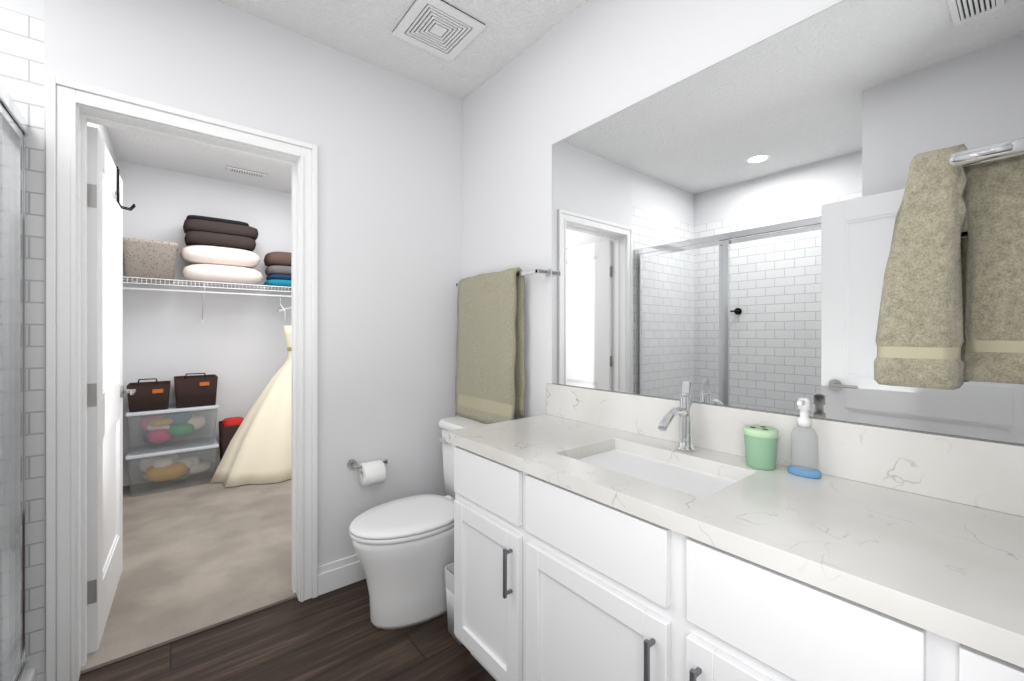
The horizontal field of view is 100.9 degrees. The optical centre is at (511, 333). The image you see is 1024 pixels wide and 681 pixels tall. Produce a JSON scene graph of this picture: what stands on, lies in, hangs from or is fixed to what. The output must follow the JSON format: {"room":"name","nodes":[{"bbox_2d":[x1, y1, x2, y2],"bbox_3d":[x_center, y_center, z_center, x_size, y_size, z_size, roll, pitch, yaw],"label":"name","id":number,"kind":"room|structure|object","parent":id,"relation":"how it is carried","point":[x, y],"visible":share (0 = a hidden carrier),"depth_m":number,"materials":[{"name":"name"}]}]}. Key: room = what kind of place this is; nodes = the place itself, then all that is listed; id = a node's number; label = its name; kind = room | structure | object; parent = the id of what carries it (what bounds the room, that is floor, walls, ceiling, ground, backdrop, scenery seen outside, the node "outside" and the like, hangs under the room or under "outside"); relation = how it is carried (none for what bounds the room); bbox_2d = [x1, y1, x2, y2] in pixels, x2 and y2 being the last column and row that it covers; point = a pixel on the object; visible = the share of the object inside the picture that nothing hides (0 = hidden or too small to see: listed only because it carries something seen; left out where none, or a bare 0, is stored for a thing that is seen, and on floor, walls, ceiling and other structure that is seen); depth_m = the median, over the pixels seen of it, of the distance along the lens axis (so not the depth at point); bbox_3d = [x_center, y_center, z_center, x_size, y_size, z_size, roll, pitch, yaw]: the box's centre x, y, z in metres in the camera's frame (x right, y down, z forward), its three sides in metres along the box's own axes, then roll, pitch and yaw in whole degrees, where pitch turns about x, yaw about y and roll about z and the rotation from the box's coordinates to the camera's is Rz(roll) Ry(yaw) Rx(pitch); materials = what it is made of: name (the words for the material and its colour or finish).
{"room":"bathroom","nodes":[
{"label":"bathroom","id":0,"kind":"room"},
{"bbox_2d":[0,0,43,680],"bbox_3d":[-2.139,-0.075,1.165,1.175,2.670,0.140,0,0,-39],"label":"tiled wall","id":1,"kind":"structure","parent":0,"point":[22,51],"depth_m":1.47,"materials":[{"name":"white tile"}]},
{"bbox_2d":[44,0,70,680],"bbox_3d":[-1.656,-0.075,1.555,0.065,2.670,0.140,0,0,-39],"label":"wall","id":2,"kind":"structure","parent":0,"point":[57,38],"depth_m":1.49,"materials":[{"name":"white paint"}]},
{"bbox_2d":[87,122,116,165],"bbox_3d":[-2.553,-0.075,2.527,0.120,2.670,2.500,0,0,-39],"label":"wall","id":3,"kind":"structure","parent":0,"point":[103,131],"depth_m":2.88,"materials":[{"name":"white paint"}]},
{"bbox_2d":[80,471,296,673],"bbox_3d":[-1.759,1.304,3.104,2.080,0.112,2.600,0,0,-39],"label":"floor","id":4,"kind":"structure","parent":0,"point":[200,557],"depth_m":2.32,"materials":[{"name":"beige carpet"}]},
{"bbox_2d":[125,402,218,496],"bbox_3d":[-2.803,0.924,3.514,0.582,0.645,0.378,0,0,-39],"label":"storage bins","id":5,"kind":"object","parent":4,"relation":"on","point":[160,460],"visible":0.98,"depth_m":3.42,"materials":[{"name":"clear plastic"}]},
{"bbox_2d":[127,378,170,411],"bbox_3d":[-2.917,0.476,3.407,0.262,0.249,0.313,0,0,-39],"label":"bag","id":6,"kind":"object","parent":5,"relation":"on","point":[148,396],"depth_m":3.30,"materials":[{"name":"brown"}]},
{"bbox_2d":[174,373,217,407],"bbox_3d":[-2.686,0.463,3.594,0.292,0.274,0.313,0,0,-39],"label":"bag","id":7,"kind":"object","parent":5,"relation":"on","point":[195,390],"depth_m":3.48,"materials":[{"name":"brown leather"}]},
{"bbox_2d":[219,417,243,461],"bbox_3d":[-2.428,0.998,3.802,0.325,0.498,0.313,0,0,-39],"label":"basket","id":8,"kind":"object","parent":4,"relation":"on","point":[228,428],"depth_m":3.64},
{"bbox_2d":[117,161,290,470],"bbox_3d":[-2.491,-0.075,4.106,1.960,2.670,0.120,0,0,-39],"label":"wall","id":9,"kind":"structure","parent":0,"point":[236,345],"depth_m":3.79,"materials":[{"name":"white paint"}]},
{"bbox_2d":[123,457,219,485],"bbox_3d":[-2.496,1.192,4.016,1.840,0.135,0.014,0,0,-39],"label":"baseboard","id":10,"kind":"structure","parent":9,"relation":"attached to","point":[126,477],"depth_m":3.51,"materials":[{"name":"white"}]},
{"bbox_2d":[123,276,290,322],"bbox_3d":[-2.325,-0.271,3.805,1.835,0.342,0.556,0,0,-39],"label":"wire closet shelf","id":11,"kind":"object","parent":9,"relation":"attached to","point":[223,286],"visible":0.6,"depth_m":3.56,"materials":[{"name":"white metal"}]},
{"bbox_2d":[123,237,178,282],"bbox_3d":[-2.909,-0.585,3.410,0.345,0.307,0.300,0,0,-39],"label":"basket","id":12,"kind":"object","parent":11,"relation":"on","point":[144,258],"visible":0.92,"depth_m":3.31,"materials":[{"name":"grey fabric"}]},
{"bbox_2d":[180,215,262,285],"bbox_3d":[-2.536,-0.711,3.716,0.600,0.549,0.370,0,0,-39],"label":"folded towels","id":13,"kind":"object","parent":11,"relation":"on","point":[220,250],"visible":0.96,"depth_m":3.58,"materials":[{"name":"beige fabric"}]},
{"bbox_2d":[210,307,290,486],"bbox_3d":[-2.031,0.442,3.862,1.184,1.608,0.633,0,0,-39],"label":"dress","id":14,"kind":"object","parent":11,"relation":"hanging from","point":[258,450],"visible":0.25,"depth_m":3.59,"materials":[{"name":"beige fabric"}]},
{"bbox_2d":[264,252,290,289],"bbox_3d":[-2.057,-0.595,4.110,0.600,0.327,0.360,0,0,-39],"label":"folded towels","id":15,"kind":"object","parent":11,"relation":"on","point":[278,270],"visible":0.46,"depth_m":3.87,"materials":[{"name":"teal"}]},
{"bbox_2d":[71,0,461,566],"bbox_3d":[-0.891,-0.075,2.172,1.900,2.670,0.140,0,0,-39],"label":"wall","id":16,"kind":"structure","parent":0,"point":[388,143],"depth_m":2.15,"materials":[{"name":"white paint"}]},
{"bbox_2d":[46,74,317,680],"bbox_3d":[-1.281,0.178,1.755,0.886,2.163,0.020,0,0,-39],"label":"trim","id":17,"kind":"structure","parent":16,"relation":"attached to","point":[64,97],"depth_m":1.51,"materials":[{"name":"white wood"}]},
{"bbox_2d":[77,104,299,680],"bbox_3d":[-1.337,0.178,1.825,0.886,2.163,0.160,0,0,-39],"label":"door frame","id":18,"kind":"structure","parent":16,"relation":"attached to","point":[179,142],"depth_m":1.65,"materials":[{"name":"white wood"}]},
{"bbox_2d":[87,126,135,653],"bbox_3d":[-1.836,0.217,1.958,0.114,2.070,0.736,0,0,-37],"label":"closet door","id":19,"kind":"structure","parent":18,"relation":"attached to","point":[106,391],"depth_m":1.81,"materials":[{"name":"white wood"}]},
{"bbox_2d":[318,554,365,595],"bbox_3d":[-0.618,1.192,2.294,0.824,0.135,0.014,0,0,-39],"label":"baseboard","id":20,"kind":"structure","parent":16,"relation":"attached to","point":[337,574],"depth_m":2.10,"materials":[{"name":"white wood"}]},
{"bbox_2d":[347,459,387,485],"bbox_3d":[-0.721,0.698,2.137,0.180,0.123,0.128,0,0,-39],"label":"toilet paper holder","id":21,"kind":"object","parent":16,"relation":"attached to","point":[371,472],"visible":1,"depth_m":2.11,"materials":[{"name":"white paper"}]},
{"bbox_2d":[79,579,495,680],"bbox_3d":[-0.655,1.310,0.789,3.012,0.100,2.390,0,0,-39],"label":"floor","id":22,"kind":"structure","parent":0,"point":[335,635],"depth_m":1.68,"materials":[{"name":"brown wood"}]},
{"bbox_2d":[0,82,36,680],"bbox_3d":[-1.208,0.268,0.837,0.110,1.985,1.536,0,0,-39],"label":"shower enclosure","id":23,"kind":"object","parent":22,"relation":"on","point":[14,125],"visible":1,"depth_m":1.40,"materials":[{"name":"clear glass"}]},
{"bbox_2d":[349,416,485,629],"bbox_3d":[-0.371,0.862,2.013,0.782,0.797,0.488,0,0,-39],"label":"toilet","id":24,"kind":"object","parent":22,"relation":"on","point":[404,548],"visible":0.67,"depth_m":1.81,"materials":[{"name":"white ceramic"}]},
{"bbox_2d":[443,561,462,644],"bbox_3d":[-0.177,1.123,1.804,0.200,0.273,0.150,0,0,-39],"label":"trash bin","id":25,"kind":"object","parent":22,"relation":"on","point":[449,574],"visible":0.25,"depth_m":1.76,"materials":[{"name":"white plastic"}]},
{"bbox_2d":[446,421,1023,680],"bbox_3d":[0.420,0.837,1.207,0.572,0.846,1.449,0,0,-39],"label":"bathroom vanity","id":26,"kind":"object","parent":22,"relation":"on","point":[601,535],"depth_m":0.90,"materials":[{"name":"white"}]},
{"bbox_2d":[554,445,761,512],"bbox_3d":[0.401,0.478,1.239,0.307,0.152,0.483,0,0,-39],"label":"sink","id":27,"kind":"object","parent":26,"relation":"in","point":[702,487],"depth_m":1.21,"materials":[{"name":"white ceramic"}]},
{"bbox_2d":[743,425,778,469],"bbox_3d":[0.700,0.319,1.190,0.086,0.109,0.086,0,0,-39],"label":"toothbrush holder","id":28,"kind":"object","parent":26,"relation":"on","point":[761,442],"visible":1,"depth_m":1.16,"materials":[{"name":"green"}]},
{"bbox_2d":[788,398,821,478],"bbox_3d":[0.767,0.271,1.113,0.062,0.204,0.076,0,0,-39],"label":"soap dispenser","id":29,"kind":"object","parent":26,"relation":"on","point":[805,421],"visible":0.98,"depth_m":1.11,"materials":[{"name":"blue"}]},
{"bbox_2d":[106,0,586,192],"bbox_3d":[-1.421,-1.460,1.841,3.140,0.100,4.990,0,0,-39],"label":"ceiling","id":30,"kind":"structure","parent":0,"point":[503,38],"depth_m":2.07,"materials":[{"name":"white paint"}]},
{"bbox_2d":[226,166,267,179],"bbox_3d":[-2.314,-1.404,3.696,0.300,0.012,0.130,0,0,-39],"label":"ceiling vent","id":31,"kind":"object","parent":30,"relation":"in","point":[239,171],"visible":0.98,"depth_m":3.69,"materials":[{"name":"grey metal"}]},
{"bbox_2d":[392,0,484,60],"bbox_3d":[-0.339,-1.402,1.949,0.310,0.016,0.310,0,0,-39],"label":"ceiling vent","id":32,"kind":"object","parent":30,"relation":"in","point":[444,30],"visible":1,"depth_m":1.94,"materials":[{"name":"grey"}]},
{"bbox_2d":[462,0,1022,444],"bbox_3d":[0.483,-0.075,1.681,0.120,2.670,2.350,0,0,-39],"label":"wall","id":33,"kind":"structure","parent":0,"point":[587,63],"depth_m":1.97,"materials":[{"name":"white paint"}]},
{"bbox_2d":[455,267,550,423],"bbox_3d":[-0.090,0.069,2.202,0.117,0.783,0.718,0,0,-39],"label":"towel","id":34,"kind":"object","parent":33,"relation":"attached to","point":[490,374],"depth_m":2.14,"materials":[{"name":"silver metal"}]},
{"bbox_2d":[552,0,1023,444],"bbox_3d":[0.641,-0.321,1.385,0.006,1.098,1.449,0,0,-39],"label":"vanity mirror","id":35,"kind":"object","parent":33,"relation":"attached to","point":[722,232],"visible":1,"depth_m":1.22,"materials":[{"name":"grey mirror"}]},
{"bbox_3d":[0.801,-0.075,0.505,0.862,2.670,0.120,0,0,-39],"label":"wall","id":36,"kind":"structure","parent":0,"visible":0},
{"bbox_2d":[874,137,1023,389],"bbox_3d":[0.929,-0.143,0.866,0.194,0.511,0.282,0,0,-39],"label":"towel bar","id":37,"kind":"object","parent":36,"relation":"attached to","point":[951,194],"visible":1,"depth_m":0.87,"materials":[{"name":"beige fabric"}]}
]}

